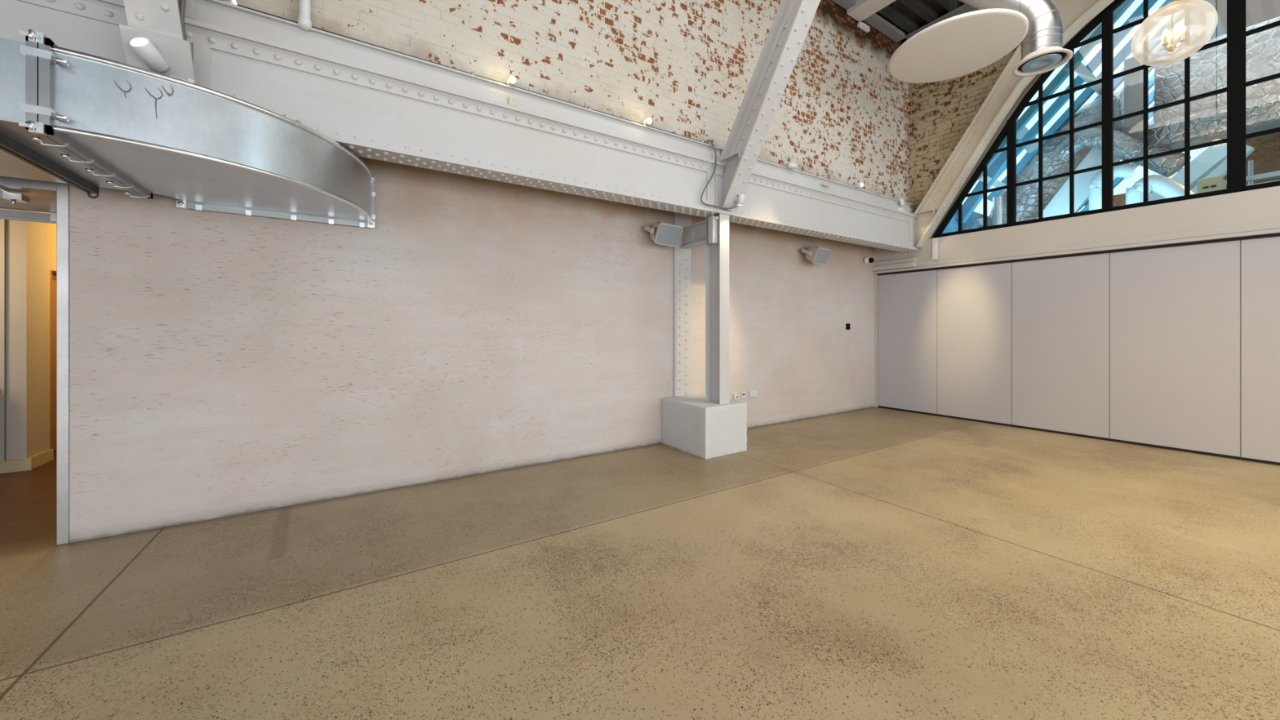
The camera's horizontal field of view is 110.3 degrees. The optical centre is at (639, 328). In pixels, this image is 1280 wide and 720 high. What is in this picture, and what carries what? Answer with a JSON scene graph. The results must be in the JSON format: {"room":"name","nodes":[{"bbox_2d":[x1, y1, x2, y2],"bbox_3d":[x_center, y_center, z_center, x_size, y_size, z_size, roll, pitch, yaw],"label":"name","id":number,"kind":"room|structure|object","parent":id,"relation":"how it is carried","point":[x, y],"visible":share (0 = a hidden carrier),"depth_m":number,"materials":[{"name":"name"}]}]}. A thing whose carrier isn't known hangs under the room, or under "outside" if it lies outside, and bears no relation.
{"room":"studio","nodes":[
{"label":"studio","id":0,"kind":"room"},
{"bbox_2d":[0,208,47,461],"bbox_3d":[-7.721,0.000,3.870,3.160,2.900,0.360,0,0,-33],"label":"wall","id":1,"kind":"structure","parent":0,"point":[26,241],"depth_m":4.56,"materials":[{"name":"paint"}]},
{"bbox_2d":[4,219,6,461],"bbox_3d":[-6.396,0.110,4.488,0.003,2.440,0.024,0,0,-33],"label":"trim","id":2,"kind":"structure","parent":1,"relation":"attached to","point":[5,220],"depth_m":4.49,"materials":[{"name":"grey paint"}]},
{"bbox_2d":[0,448,53,473],"bbox_3d":[-7.714,1.390,3.895,3.200,0.120,0.445,0,0,-33],"label":"baseboard","id":3,"kind":"structure","parent":1,"relation":"attached to","point":[30,463],"depth_m":4.56,"materials":[{"name":"beige wood"}]},
{"bbox_2d":[47,212,49,449],"bbox_3d":[-6.550,0.000,4.869,0.110,2.900,0.058,0,0,-33],"label":"trim","id":4,"kind":"structure","parent":1,"relation":"attached to","point":[48,224],"depth_m":4.90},
{"bbox_2d":[49,213,56,273],"bbox_3d":[-7.084,-1.050,5.471,0.360,0.800,1.528,0,0,-33],"label":"wall","id":5,"kind":"structure","parent":0,"point":[52,226],"depth_m":4.98,"materials":[{"name":"paint"}]},
{"bbox_2d":[49,270,56,448],"bbox_3d":[-6.996,0.401,5.529,0.150,2.098,1.526,0,0,-33],"label":"trim","id":6,"kind":"structure","parent":5,"relation":"attached to","point":[51,275],"depth_m":4.94,"materials":[{"name":"brown wood"}]},
{"bbox_2d":[52,278,56,450],"bbox_3d":[-7.084,0.394,5.471,0.060,2.088,1.528,0,0,-33],"label":"door","id":7,"kind":"structure","parent":5,"relation":"in","point":[54,281],"depth_m":5.25,"materials":[{"name":"brown wood"}]},
{"bbox_2d":[69,156,874,542],"bbox_3d":[0.293,-0.030,5.778,9.980,2.960,0.180,0,0,-33],"label":"wall","id":8,"kind":"structure","parent":0,"point":[221,365],"depth_m":4.08,"materials":[{"name":"paint"}]},
{"bbox_2d":[0,176,64,223],"bbox_3d":[-5.992,-1.065,2.317,4.200,0.410,0.960,0,0,-33],"label":"lintel","id":9,"kind":"object","parent":8,"relation":"attached to","point":[42,194],"visible":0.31,"depth_m":3.30,"materials":[{"name":"metal"}]},
{"bbox_2d":[0,187,29,204],"bbox_3d":[-4.633,-0.892,2.771,0.980,0.084,0.200,0,0,-33],"label":"rail","id":10,"kind":"object","parent":9,"relation":"attached to","point":[14,197],"visible":1,"depth_m":3.03,"materials":[{"name":"metal"}]},
{"bbox_2d":[56,182,69,545],"bbox_3d":[-3.934,0.235,3.073,0.053,2.430,0.184,0,0,-33],"label":"door frame","id":11,"kind":"structure","parent":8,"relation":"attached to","point":[62,189],"depth_m":2.99,"materials":[{"name":"white metal"}]},
{"bbox_2d":[0,29,375,228],"bbox_3d":[-4.517,-1.115,1.729,6.053,0.473,1.457,0,0,-33],"label":"air duct","id":12,"kind":"object","parent":8,"relation":"attached to","point":[112,124],"visible":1,"depth_m":2.47,"materials":[{"name":"metal"}]},
{"bbox_2d":[0,133,98,198],"bbox_3d":[-3.212,-1.840,2.338,0.058,1.979,1.400,0,0,-33],"label":"rail","id":13,"kind":"object","parent":12,"relation":"attached to","point":[7,144],"visible":1,"depth_m":2.45,"materials":[{"name":"grey metal"}]},
{"bbox_2d":[643,222,682,246],"bbox_3d":[0.279,-1.153,5.447,0.408,0.286,0.362,0,0,-33],"label":"loudspeaker","id":14,"kind":"object","parent":8,"relation":"attached to","point":[661,233],"visible":1,"depth_m":5.34,"materials":[{"name":"white plastic"}]},
{"bbox_2d":[656,224,682,245],"bbox_3d":[0.353,-1.125,5.359,0.350,0.212,0.102,0,0,-39],"label":"grille","id":15,"kind":"object","parent":14,"relation":"attached to","point":[666,234],"depth_m":5.34,"materials":[{"name":"grey fabric"}]},
{"bbox_2d":[673,212,691,396],"bbox_3d":[0.557,-0.318,5.811,0.270,2.385,0.049,0,0,-33],"label":"wall post","id":16,"kind":"object","parent":8,"relation":"attached to","point":[682,257],"visible":0.98,"depth_m":5.79,"materials":[{"name":"white paint"}]},
{"bbox_2d":[680,220,705,248],"bbox_3d":[0.697,-1.177,5.601,0.110,0.265,0.485,0,0,-33],"label":"bracket","id":17,"kind":"object","parent":16,"relation":"attached to","point":[693,235],"visible":0.97,"depth_m":5.60,"materials":[{"name":"white metal"}]},
{"bbox_2d":[733,393,737,399],"bbox_3d":[1.358,0.966,6.335,0.074,0.078,0.030,0,0,-33],"label":"socket","id":18,"kind":"object","parent":8,"relation":"attached to","point":[735,395],"visible":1,"depth_m":6.32,"materials":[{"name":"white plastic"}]},
{"bbox_2d":[741,391,745,397],"bbox_3d":[1.496,0.951,6.433,0.076,0.082,0.014,0,0,-33],"label":"outlet","id":19,"kind":"object","parent":8,"relation":"attached to","point":[743,393],"visible":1,"depth_m":6.42,"materials":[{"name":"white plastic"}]},
{"bbox_2d":[749,390,757,397],"bbox_3d":[1.661,0.955,6.528,0.148,0.085,0.030,0,0,-33],"label":"double socket","id":20,"kind":"object","parent":8,"relation":"attached to","point":[752,393],"visible":1,"depth_m":6.51,"materials":[{"name":"white plastic"}]},
{"bbox_2d":[800,245,831,265],"bbox_3d":[2.776,-1.157,7.045,0.408,0.286,0.362,0,0,-33],"label":"loudspeaker","id":21,"kind":"object","parent":8,"relation":"attached to","point":[816,255],"visible":1,"depth_m":6.93,"materials":[{"name":"white plastic"}]},
{"bbox_2d":[813,248,831,264],"bbox_3d":[2.851,-1.130,6.956,0.350,0.212,0.102,0,0,-39],"label":"grille","id":22,"kind":"object","parent":21,"relation":"attached to","point":[821,255],"depth_m":6.93,"materials":[{"name":"grey fabric"}]},
{"bbox_2d":[845,323,849,329],"bbox_3d":[3.645,-0.037,7.803,0.100,0.105,0.020,0,0,-33],"label":"controller","id":23,"kind":"object","parent":8,"relation":"attached to","point":[847,325],"visible":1,"depth_m":7.78,"materials":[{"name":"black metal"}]},
{"bbox_2d":[863,257,874,263],"bbox_3d":[4.135,-1.239,8.044,0.152,0.125,0.124,0,0,43],"label":"dome camera","id":24,"kind":"object","parent":8,"relation":"attached to","point":[866,260],"visible":1,"depth_m":8.03,"materials":[{"name":"white plastic"}]},
{"bbox_2d":[874,274,878,407],"bbox_3d":[4.387,0.221,8.289,0.099,2.459,0.117,0,0,-33],"label":"trim","id":25,"kind":"structure","parent":8,"relation":"attached to","point":[875,275],"depth_m":8.23,"materials":[{"name":"white paint"}]},
{"bbox_2d":[236,0,908,203],"bbox_3d":[-1.185,-3.550,4.358,14.700,3.200,0.580,0,0,-33],"label":"wall","id":26,"kind":"structure","parent":0,"point":[686,66],"depth_m":5.05,"materials":[{"name":"brick"}]},
{"bbox_2d":[0,0,128,63],"bbox_3d":[-5.025,-1.733,1.504,4.954,0.815,0.250,0,0,-33],"label":"girder","id":27,"kind":"object","parent":26,"relation":"attached to","point":[91,27],"visible":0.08,"depth_m":2.55,"materials":[{"name":"white metal"}]},
{"bbox_2d":[119,0,195,84],"bbox_3d":[-2.200,-3.136,1.672,0.276,3.508,2.812,0,0,-33],"label":"beam","id":28,"kind":"structure","parent":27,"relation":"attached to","point":[158,21],"depth_m":2.53,"materials":[{"name":"white metal"}]},
{"bbox_2d":[128,36,168,72],"bbox_3d":[-2.776,-1.550,2.527,0.102,0.145,0.184,0,0,-15],"label":"spotlight","id":29,"kind":"object","parent":26,"relation":"attached to","point":[144,47],"visible":0.98,"depth_m":2.49,"materials":[{"name":"white plastic"}]},
{"bbox_2d":[178,0,186,40],"bbox_3d":[-2.740,-1.898,2.770,0.038,1.504,0.185,0,0,39],"label":"cable","id":30,"kind":"object","parent":26,"relation":"attached to","point":[181,2],"visible":0.18,"depth_m":2.70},
{"bbox_2d":[297,0,311,31],"bbox_3d":[-2.370,-2.583,3.149,0.084,0.935,0.084,0,0,-33],"label":"drain pipe","id":31,"kind":"object","parent":26,"relation":"attached to","point":[304,20],"visible":1,"depth_m":3.12,"materials":[{"name":"white plastic"}]},
{"bbox_2d":[219,0,716,146],"bbox_3d":[-0.954,-2.175,4.128,4.400,0.120,0.056,0,0,-33],"label":"conduit","id":32,"kind":"object","parent":26,"relation":"attached to","point":[231,2],"visible":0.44,"depth_m":3.63,"materials":[{"name":"metal"}]},
{"bbox_2d":[506,75,516,86],"bbox_3d":[-1.119,-2.170,3.897,0.082,0.116,0.166,0,0,-24],"label":"spotlight","id":33,"kind":"object","parent":32,"relation":"attached to","point":[511,81],"visible":0.99,"depth_m":3.84,"materials":[{"name":"white plastic"}]},
{"bbox_2d":[642,117,652,126],"bbox_3d":[0.091,-2.172,4.673,0.094,0.110,0.168,0,0,-16],"label":"spotlight","id":34,"kind":"object","parent":32,"relation":"attached to","point":[648,122],"visible":1,"depth_m":4.61,"materials":[{"name":"white plastic"}]},
{"bbox_2d":[700,139,737,208],"bbox_3d":[0.899,-1.785,5.135,0.494,0.824,0.182,0,0,-14],"label":"cable","id":35,"kind":"object","parent":32,"relation":"hanging from","point":[709,140],"visible":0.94,"depth_m":5.09,"materials":[{"name":"white plastic"}]},
{"bbox_2d":[857,22,870,32],"bbox_3d":[3.499,-4.715,6.964,0.280,0.070,0.073,0,0,-33],"label":"light","id":36,"kind":"object","parent":26,"relation":"attached to","point":[861,25],"visible":1,"depth_m":6.93,"materials":[{"name":"white plastic"}]},
{"bbox_2d":[862,22,869,30],"bbox_3d":[3.516,-4.715,6.938,0.200,0.050,0.010,0,0,-33],"label":"diffuser","id":37,"kind":"object","parent":36,"relation":"attached to","point":[864,27],"depth_m":6.94,"materials":[{"name":"plastic"}]},
{"bbox_2d":[831,0,905,42],"bbox_3d":[-1.359,-4.867,3.796,13.600,0.075,0.140,0,0,-33],"label":"edge angle","id":38,"kind":"object","parent":26,"relation":"attached to","point":[876,21],"visible":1,"depth_m":7.08,"materials":[{"name":"grey paint"}]},
{"bbox_2d":[0,407,1279,719],"bbox_3d":[4.668,1.510,4.766,27.000,0.120,17.000,0,0,-33],"label":"floor","id":39,"kind":"structure","parent":0,"point":[871,563],"depth_m":2.44,"materials":[{"name":"concrete"}]},
{"bbox_2d":[661,394,746,459],"bbox_3d":[0.770,1.163,5.469,0.650,0.575,0.855,0,0,-33],"label":"plinth block","id":40,"kind":"object","parent":39,"relation":"on","point":[691,424],"visible":0.97,"depth_m":5.17,"materials":[{"name":"paint"}]},
{"bbox_2d":[704,208,735,404],"bbox_3d":[0.937,-0.251,5.310,0.300,2.251,0.262,0,0,-33],"label":"steel column","id":41,"kind":"structure","parent":40,"relation":"on","point":[717,227],"depth_m":5.23,"materials":[{"name":"white metal"}]},
{"bbox_2d":[184,0,725,217],"bbox_3d":[-0.999,-1.733,4.080,4.597,0.815,0.250,0,0,-33],"label":"girder","id":42,"kind":"object","parent":41,"relation":"on","point":[376,103],"visible":0.88,"depth_m":3.60,"materials":[{"name":"white metal"}]},
{"bbox_2d":[717,0,820,211],"bbox_3d":[1.692,-3.136,4.161,0.240,3.508,2.812,0,0,-33],"label":"beam","id":43,"kind":"structure","parent":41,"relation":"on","point":[793,20],"depth_m":4.71,"materials":[{"name":"white metal"}]},
{"bbox_2d":[734,194,744,206],"bbox_3d":[1.143,-1.468,5.095,0.083,0.130,0.116,0,0,-33],"label":"spotlight","id":44,"kind":"object","parent":43,"relation":"attached to","point":[740,199],"visible":1,"depth_m":5.06,"materials":[{"name":"white plastic"}]},
{"bbox_2d":[720,148,917,252],"bbox_3d":[2.814,-1.733,6.518,4.404,0.815,0.250,0,0,-33],"label":"girder","id":45,"kind":"object","parent":41,"relation":"on","point":[777,197],"visible":0.97,"depth_m":6.28,"materials":[{"name":"white metal"}]},
{"bbox_2d":[987,90,1124,226],"bbox_3d":[7.284,-1.179,7.933,0.823,5.261,1.896,0,0,-33],"label":"duct","id":46,"kind":"object","parent":39,"relation":"on","point":[1027,195],"visible":0.33,"depth_m":7.67,"materials":[{"name":"silver metal"}]},
{"bbox_2d":[1050,128,1149,162],"bbox_3d":[7.146,-2.815,6.966,0.332,0.674,1.090,0,0,-33],"label":"branch","id":47,"kind":"object","parent":46,"relation":"attached to","point":[1126,147],"visible":0.84,"depth_m":6.85,"materials":[{"name":"silver metal"}]},
{"bbox_2d":[1088,163,1136,210],"bbox_3d":[7.104,-0.510,6.712,0.491,3.920,0.225,0,0,33],"label":"duct","id":48,"kind":"object","parent":39,"relation":"on","point":[1124,171],"visible":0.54,"depth_m":6.71,"materials":[{"name":"metal"}]},
{"bbox_2d":[1124,174,1195,204],"bbox_3d":[7.604,-0.394,6.390,0.882,3.688,0.244,0,0,38],"label":"duct","id":49,"kind":"object","parent":39,"relation":"on","point":[1165,187],"visible":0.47,"depth_m":6.41,"materials":[{"name":"metal"}]},
{"bbox_2d":[1121,179,1279,205],"bbox_3d":[10.597,-0.480,6.955,0.150,3.860,4.300,0,0,-33],"label":"housing","id":50,"kind":"object","parent":39,"relation":"on","point":[1279,180],"visible":0.02,"depth_m":7.36,"materials":[{"name":"black metal"}]},
{"bbox_2d":[1148,142,1254,200],"bbox_3d":[10.145,-2.830,8.126,0.450,1.120,1.260,0,0,-33],"label":"duct","id":51,"kind":"object","parent":50,"relation":"on","point":[1212,162],"visible":0.36,"depth_m":7.98,"materials":[{"name":"metal"}]},
{"bbox_2d":[1197,175,1226,193],"bbox_3d":[9.737,-2.335,7.586,0.600,0.370,0.250,0,0,-33],"label":"vent","id":52,"kind":"object","parent":50,"relation":"attached to","point":[1216,183],"visible":0.59,"depth_m":7.43,"materials":[{"name":"beige metal"}]},
{"bbox_2d":[1248,160,1253,185],"bbox_3d":[11.252,-0.825,8.205,0.059,4.550,0.060,0,0,-33],"label":"post","id":53,"kind":"object","parent":39,"relation":"on","point":[1251,163],"visible":0.17,"depth_m":8.19,"materials":[{"name":"grey metal"}]},
{"bbox_2d":[875,0,964,42],"bbox_3d":[1.252,-5.030,-0.149,14.350,0.240,10.800,0,0,-33],"label":"ceiling","id":54,"kind":"structure","parent":0,"point":[908,16],"depth_m":6.97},
{"bbox_2d":[846,0,896,22],"bbox_3d":[5.946,-4.838,2.675,0.340,0.135,9.900,0,0,-33],"label":"roof purlin","id":55,"kind":"structure","parent":54,"relation":"attached to","point":[862,10],"depth_m":6.64,"materials":[{"name":"metal"}]},
{"bbox_2d":[905,4,977,39],"bbox_3d":[7.152,-4.785,3.387,0.200,0.230,9.800,0,0,-33],"label":"joist","id":56,"kind":"object","parent":54,"relation":"attached to","point":[965,8],"visible":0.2,"depth_m":6.95,"materials":[{"name":"grey paint"}]},
{"bbox_2d":[888,0,1028,83],"bbox_3d":[3.464,-3.980,4.922,1.250,1.860,1.250,0,0,-33],"label":"raft","id":57,"kind":"object","parent":54,"relation":"hanging from","point":[963,44],"visible":1,"depth_m":4.81,"materials":[{"name":"fabric"}]},
{"bbox_2d":[958,0,1073,76],"bbox_3d":[4.145,-3.994,5.415,1.634,1.896,0.523,0,0,31],"label":"duct","id":58,"kind":"object","parent":54,"relation":"attached to","point":[1042,51],"visible":0.96,"depth_m":5.05,"materials":[{"name":"metal"}]},
{"bbox_2d":[1011,46,1073,76],"bbox_3d":[4.621,-3.093,5.127,0.524,0.094,0.524,0,0,-33],"label":"diffuser","id":59,"kind":"object","parent":58,"relation":"attached to","point":[1041,60],"depth_m":5.10,"materials":[{"name":"metal"}]},
{"bbox_2d":[1130,0,1217,66],"bbox_3d":[4.782,-3.652,4.002,0.500,2.515,0.500,0,0,-33],"label":"globe pendant","id":60,"kind":"object","parent":54,"relation":"hanging from","point":[1206,12],"visible":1,"depth_m":4.01,"materials":[{"name":"clear glass"}]},
{"bbox_2d":[942,208,989,233],"bbox_3d":[9.615,-0.400,10.719,10.250,3.700,0.200,0,0,-33],"label":"wall","id":61,"kind":"structure","parent":0,"point":[953,226],"depth_m":8.32,"materials":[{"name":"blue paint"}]},
{"bbox_2d":[968,217,982,229],"bbox_3d":[6.093,-1.616,8.092,0.171,0.736,0.320,0,0,-20],"label":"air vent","id":62,"kind":"object","parent":61,"relation":"in","point":[979,223],"visible":0.32,"depth_m":8.01,"materials":[{"name":"metal"}]},
{"bbox_2d":[955,138,1022,222],"bbox_3d":[6.057,-2.570,7.791,0.120,1.292,0.982,0,0,-33],"label":"beam","id":63,"kind":"structure","parent":61,"relation":"attached to","point":[997,166],"depth_m":7.80,"materials":[{"name":"metal"}]},
{"bbox_2d":[992,195,1002,225],"bbox_3d":[6.342,-0.440,7.902,0.143,3.780,0.145,0,0,-33],"label":"flue","id":64,"kind":"object","parent":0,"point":[997,201],"visible":0.1,"depth_m":7.85,"materials":[{"name":"metal"}]},
{"bbox_2d":[874,43,1279,274],"bbox_3d":[7.121,-3.080,4.443,0.250,4.140,9.560,0,0,-34],"label":"wall","id":65,"kind":"structure","parent":0,"point":[1260,205],"depth_m":6.75,"materials":[{"name":"white paint"}]},
{"bbox_2d":[932,237,937,259],"bbox_3d":[4.913,-1.327,7.415,0.036,0.355,0.071,0,0,-33],"label":"trim","id":66,"kind":"structure","parent":65,"relation":"attached to","point":[935,241],"depth_m":7.40,"materials":[{"name":"white plastic"}]},
{"bbox_2d":[911,0,1114,248],"bbox_3d":[5.416,-3.136,6.543,0.215,3.508,2.812,0,0,-33],"label":"beam","id":67,"kind":"structure","parent":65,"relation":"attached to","point":[1074,15],"depth_m":6.80,"materials":[{"name":"beige paint"}]},
{"bbox_2d":[929,8,1105,238],"bbox_3d":[6.969,-3.335,4.714,0.095,3.630,7.580,0,0,-34],"label":"trim","id":68,"kind":"structure","parent":65,"relation":"attached to","point":[1033,82],"depth_m":6.79,"materials":[{"name":"beige paint"}]},
{"bbox_2d":[871,220,1279,274],"bbox_3d":[6.983,-1.119,4.348,0.084,0.206,9.560,0,0,-34],"label":"trim","id":69,"kind":"structure","parent":65,"relation":"attached to","point":[903,264],"depth_m":5.87,"materials":[{"name":"white paint"}]},
{"bbox_2d":[877,232,1279,275],"bbox_3d":[6.800,-0.998,4.756,0.097,0.031,8.440,0,0,-34],"label":"ceiling track","id":70,"kind":"object","parent":65,"relation":"attached to","point":[1272,234],"visible":0.89,"depth_m":5.78,"materials":[{"name":"black metal"}]},
{"bbox_2d":[877,270,937,415],"bbox_3d":[4.699,0.234,7.839,0.090,2.429,0.978,0,0,-34],"label":"partition panel","id":71,"kind":"object","parent":70,"relation":"hanging from","point":[907,302],"visible":0.86,"depth_m":7.79,"materials":[{"name":"paint"}]},
{"bbox_2d":[937,262,1012,426],"bbox_3d":[5.255,0.234,7.027,0.090,2.429,0.993,0,0,-34],"label":"partition panel","id":72,"kind":"object","parent":70,"relation":"hanging from","point":[974,303],"visible":0.84,"depth_m":6.98,"materials":[{"name":"paint"}]},
{"bbox_2d":[1011,253,1109,440],"bbox_3d":[5.820,0.234,6.202,0.090,2.429,1.009,0,0,-34],"label":"partition panel","id":73,"kind":"object","parent":70,"relation":"hanging from","point":[1060,306],"visible":0.86,"depth_m":6.14,"materials":[{"name":"laminate"}]},
{"bbox_2d":[1109,240,1240,459],"bbox_3d":[6.390,0.234,5.369,0.090,2.429,1.011,0,0,-34],"label":"partition panel","id":74,"kind":"object","parent":70,"relation":"hanging from","point":[1175,311],"visible":0.88,"depth_m":5.31,"materials":[{"name":"laminate"}]},
{"bbox_2d":[1240,236,1279,465],"bbox_3d":[6.961,0.234,4.536,0.090,2.429,1.011,0,0,-34],"label":"partition panel","id":75,"kind":"object","parent":70,"relation":"hanging from","point":[1260,258],"visible":1,"depth_m":4.82,"materials":[{"name":"laminate"}]},
{"bbox_2d":[932,0,1279,238],"bbox_3d":[6.992,-3.207,4.527,0.088,3.406,7.245,0,0,-34],"label":"window","id":76,"kind":"structure","parent":65,"relation":"in","point":[1237,33],"depth_m":5.76,"materials":[{"name":"black metal"}]},
{"bbox_2d":[1084,131,1279,206],"bbox_3d":[14.515,-1.825,9.135,0.300,6.550,7.750,0,0,-33],"label":"wall","id":77,"kind":"structure","parent":0,"point":[1265,156],"depth_m":9.90,"materials":[{"name":"brick"}]},
{"bbox_2d":[1182,0,1226,39],"bbox_3d":[10.433,-4.875,8.001,7.800,0.450,0.200,0,0,-33],"label":"ridge beam","id":78,"kind":"structure","parent":77,"relation":"attached to","point":[1195,21],"depth_m":6.95,"materials":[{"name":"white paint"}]},
{"bbox_2d":[995,0,1157,179],"bbox_3d":[6.773,-3.729,7.042,0.090,2.700,2.544,0,0,-33],"label":"rafter","id":79,"kind":"object","parent":78,"relation":"attached to","point":[1138,14],"visible":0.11,"depth_m":6.91,"materials":[{"name":"blue paint"}]},
{"bbox_2d":[977,173,1006,191],"bbox_3d":[9.201,-2.573,9.742,8.200,0.114,0.112,0,0,-33],"label":"glazing purlin","id":80,"kind":"object","parent":79,"relation":"attached to","point":[997,184],"visible":0.14,"depth_m":7.82,"materials":[{"name":"paint"}]},
{"bbox_2d":[1074,61,1182,173],"bbox_3d":[9.847,-3.851,8.731,8.200,0.114,0.112,0,0,-33],"label":"glazing purlin","id":81,"kind":"object","parent":79,"relation":"attached to","point":[1080,68],"visible":0.29,"depth_m":6.76,"materials":[{"name":"paint"}]},
{"bbox_2d":[986,0,1175,201],"bbox_3d":[7.236,-3.729,7.338,0.090,2.700,2.544,0,0,-33],"label":"rafter","id":82,"kind":"object","parent":78,"relation":"attached to","point":[1120,57],"visible":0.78,"depth_m":7.35,"materials":[{"name":"blue paint"}]},
{"bbox_2d":[1076,196,1088,212],"bbox_3d":[10.480,-3.729,9.413,0.090,2.700,2.544,0,0,-33],"label":"rafter","id":83,"kind":"object","parent":78,"relation":"attached to","point":[1086,201],"visible":0.02,"depth_m":10.07,"materials":[{"name":"blue paint"}]},
{"bbox_2d":[1079,162,1138,212],"bbox_3d":[10.943,-3.729,9.709,0.090,2.700,2.544,0,0,-33],"label":"rafter","id":84,"kind":"object","parent":78,"relation":"attached to","point":[1117,180],"visible":0.02,"depth_m":10.02,"materials":[{"name":"blue paint"}]},
{"bbox_2d":[1118,118,1154,161],"bbox_3d":[10.016,-3.729,9.116,0.090,2.700,2.544,0,0,-33],"label":"rafter","id":85,"kind":"object","parent":78,"relation":"attached to","point":[1151,122],"visible":0.02,"depth_m":8.84,"materials":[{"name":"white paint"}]},
{"bbox_2d":[1093,11,1184,101],"bbox_3d":[7.700,-3.729,7.635,0.090,2.700,2.544,0,0,-33],"label":"rafter","id":86,"kind":"object","parent":78,"relation":"attached to","point":[1178,16],"visible":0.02,"depth_m":6.95,"materials":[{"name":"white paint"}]},
{"bbox_2d":[1152,16,1279,124],"bbox_3d":[8.923,-3.670,6.075,0.843,1.024,2.444,0,0,-33],"label":"duct","id":87,"kind":"object","parent":86,"relation":"hanging from","point":[1208,67],"visible":0.53,"depth_m":6.39,"materials":[{"name":"silver metal"}]},
{"bbox_2d":[1148,91,1279,149],"bbox_3d":[8.713,-2.940,5.958,0.720,0.360,2.470,0,0,-33],"label":"duct","id":88,"kind":"object","parent":87,"relation":"hanging from","point":[1262,113],"visible":0.71,"depth_m":6.32,"materials":[{"name":"silver metal"}]},
{"bbox_2d":[1124,57,1143,143],"bbox_3d":[7.657,-3.500,6.885,0.380,1.300,0.230,0,0,-33],"label":"box","id":89,"kind":"object","parent":88,"relation":"attached to","point":[1134,82],"visible":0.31,"depth_m":6.80,"materials":[{"name":"grey paint"}]},
{"bbox_2d":[1133,146,1191,177],"bbox_3d":[8.001,-2.596,6.830,0.340,0.570,0.565,0,0,-33],"label":"foil elbow","id":90,"kind":"object","parent":88,"relation":"attached to","point":[1166,166],"visible":0.73,"depth_m":6.73,"materials":[{"name":"silver metal"}]},
{"bbox_2d":[1148,104,1154,119],"bbox_3d":[9.553,-3.729,8.820,0.090,2.700,2.544,0,0,-33],"label":"rafter","id":91,"kind":"object","parent":78,"relation":"attached to","point":[1150,114],"visible":0.02,"depth_m":8.48,"materials":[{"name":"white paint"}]},
{"bbox_2d":[1120,2,1214,90],"bbox_3d":[8.163,-3.729,7.931,0.090,2.700,2.544,0,0,-33],"label":"rafter","id":92,"kind":"object","parent":78,"relation":"attached to","point":[1177,36],"visible":0.14,"depth_m":7.20,"materials":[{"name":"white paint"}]},
{"bbox_2d":[1148,16,1220,89],"bbox_3d":[8.626,-3.729,8.227,0.090,2.700,2.544,0,0,-33],"label":"rafter","id":93,"kind":"object","parent":78,"relation":"attached to","point":[1151,80],"visible":0.14,"depth_m":7.71,"materials":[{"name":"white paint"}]},
{"bbox_2d":[1148,28,1224,105],"bbox_3d":[9.090,-3.729,8.524,0.090,2.700,2.544,0,0,-33],"label":"rafter","id":94,"kind":"object","parent":78,"relation":"attached to","point":[1151,95],"visible":0.14,"depth_m":8.11,"materials":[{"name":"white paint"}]},
{"bbox_2d":[1214,0,1279,32],"bbox_3d":[11.754,-5.130,5.796,8.550,0.240,5.100,0,0,-33],"label":"ceiling","id":95,"kind":"structure","parent":0,"point":[1257,11],"depth_m":7.09,"materials":[{"name":"white paint"}]},
{"bbox_2d":[976,0,1134,181],"bbox_3d":[6.310,-3.729,6.746,0.090,2.700,2.544,0,0,-33],"label":"rafter","id":96,"kind":"object","parent":95,"relation":"attached to","point":[1084,50],"visible":0.44,"depth_m":6.68,"materials":[{"name":"blue paint"}]},
{"label":"outside","id":97,"kind":"structure","parent":0,"visible":0},
{"bbox_2d":[1016,118,1038,153],"bbox_3d":[6.724,-3.450,7.861,0.100,0.772,0.572,0,0,-33],"label":"strut","id":98,"kind":"object","parent":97,"point":[1030,148],"visible":0.31,"depth_m":7.75,"materials":[{"name":"paint"}]},
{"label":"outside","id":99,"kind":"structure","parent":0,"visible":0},
{"bbox_2d":[1036,147,1119,218],"bbox_3d":[7.110,-2.210,7.313,0.080,1.532,1.232,0,0,-33],"label":"rafter","id":100,"kind":"object","parent":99,"point":[1059,205],"visible":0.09,"depth_m":7.23,"materials":[{"name":"paint"}]},
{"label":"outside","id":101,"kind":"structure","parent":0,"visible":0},
{"bbox_2d":[1081,22,1102,44],"bbox_3d":[7.123,-4.700,6.959,0.300,0.400,0.250,0,0,-33],"label":"box","id":102,"kind":"object","parent":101,"point":[1086,37],"visible":0.02,"depth_m":6.93,"materials":[{"name":"paint"}]},
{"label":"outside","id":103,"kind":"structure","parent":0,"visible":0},
{"bbox_2d":[1148,170,1279,196],"bbox_3d":[10.974,-2.640,7.434,0.100,0.080,3.700,0,0,-33],"label":"rail","id":104,"kind":"object","parent":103,"point":[1274,174],"visible":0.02,"depth_m":7.71,"materials":[{"name":"metal"}]},
{"bbox_3d":[2.651,-2.155,6.434,3.800,0.060,0.054,0,0,-33],"label":"conduit","id":105,"kind":"object","parent":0,"visible":0},
{"bbox_2d":[785,162,797,169],"bbox_3d":[2.008,-2.159,5.922,0.138,0.074,0.115,0,0,-14],"label":"spotlight","id":106,"kind":"object","parent":105,"relation":"attached to","point":[789,165],"visible":0.98,"depth_m":5.88,"materials":[{"name":"white plastic"}]},
{"bbox_2d":[852,182,863,189],"bbox_3d":[3.295,-2.157,6.720,0.085,0.084,0.166,0,0,-22],"label":"spotlight","id":107,"kind":"object","parent":105,"relation":"attached to","point":[860,184],"visible":0.99,"depth_m":6.68,"materials":[{"name":"white plastic"}]},
{"bbox_2d":[896,197,905,206],"bbox_3d":[4.332,-2.104,7.403,0.106,0.143,0.125,0,0,-33],"label":"spotlight","id":108,"kind":"object","parent":105,"relation":"attached to","point":[900,201],"visible":1,"depth_m":7.36,"materials":[{"name":"white plastic"}]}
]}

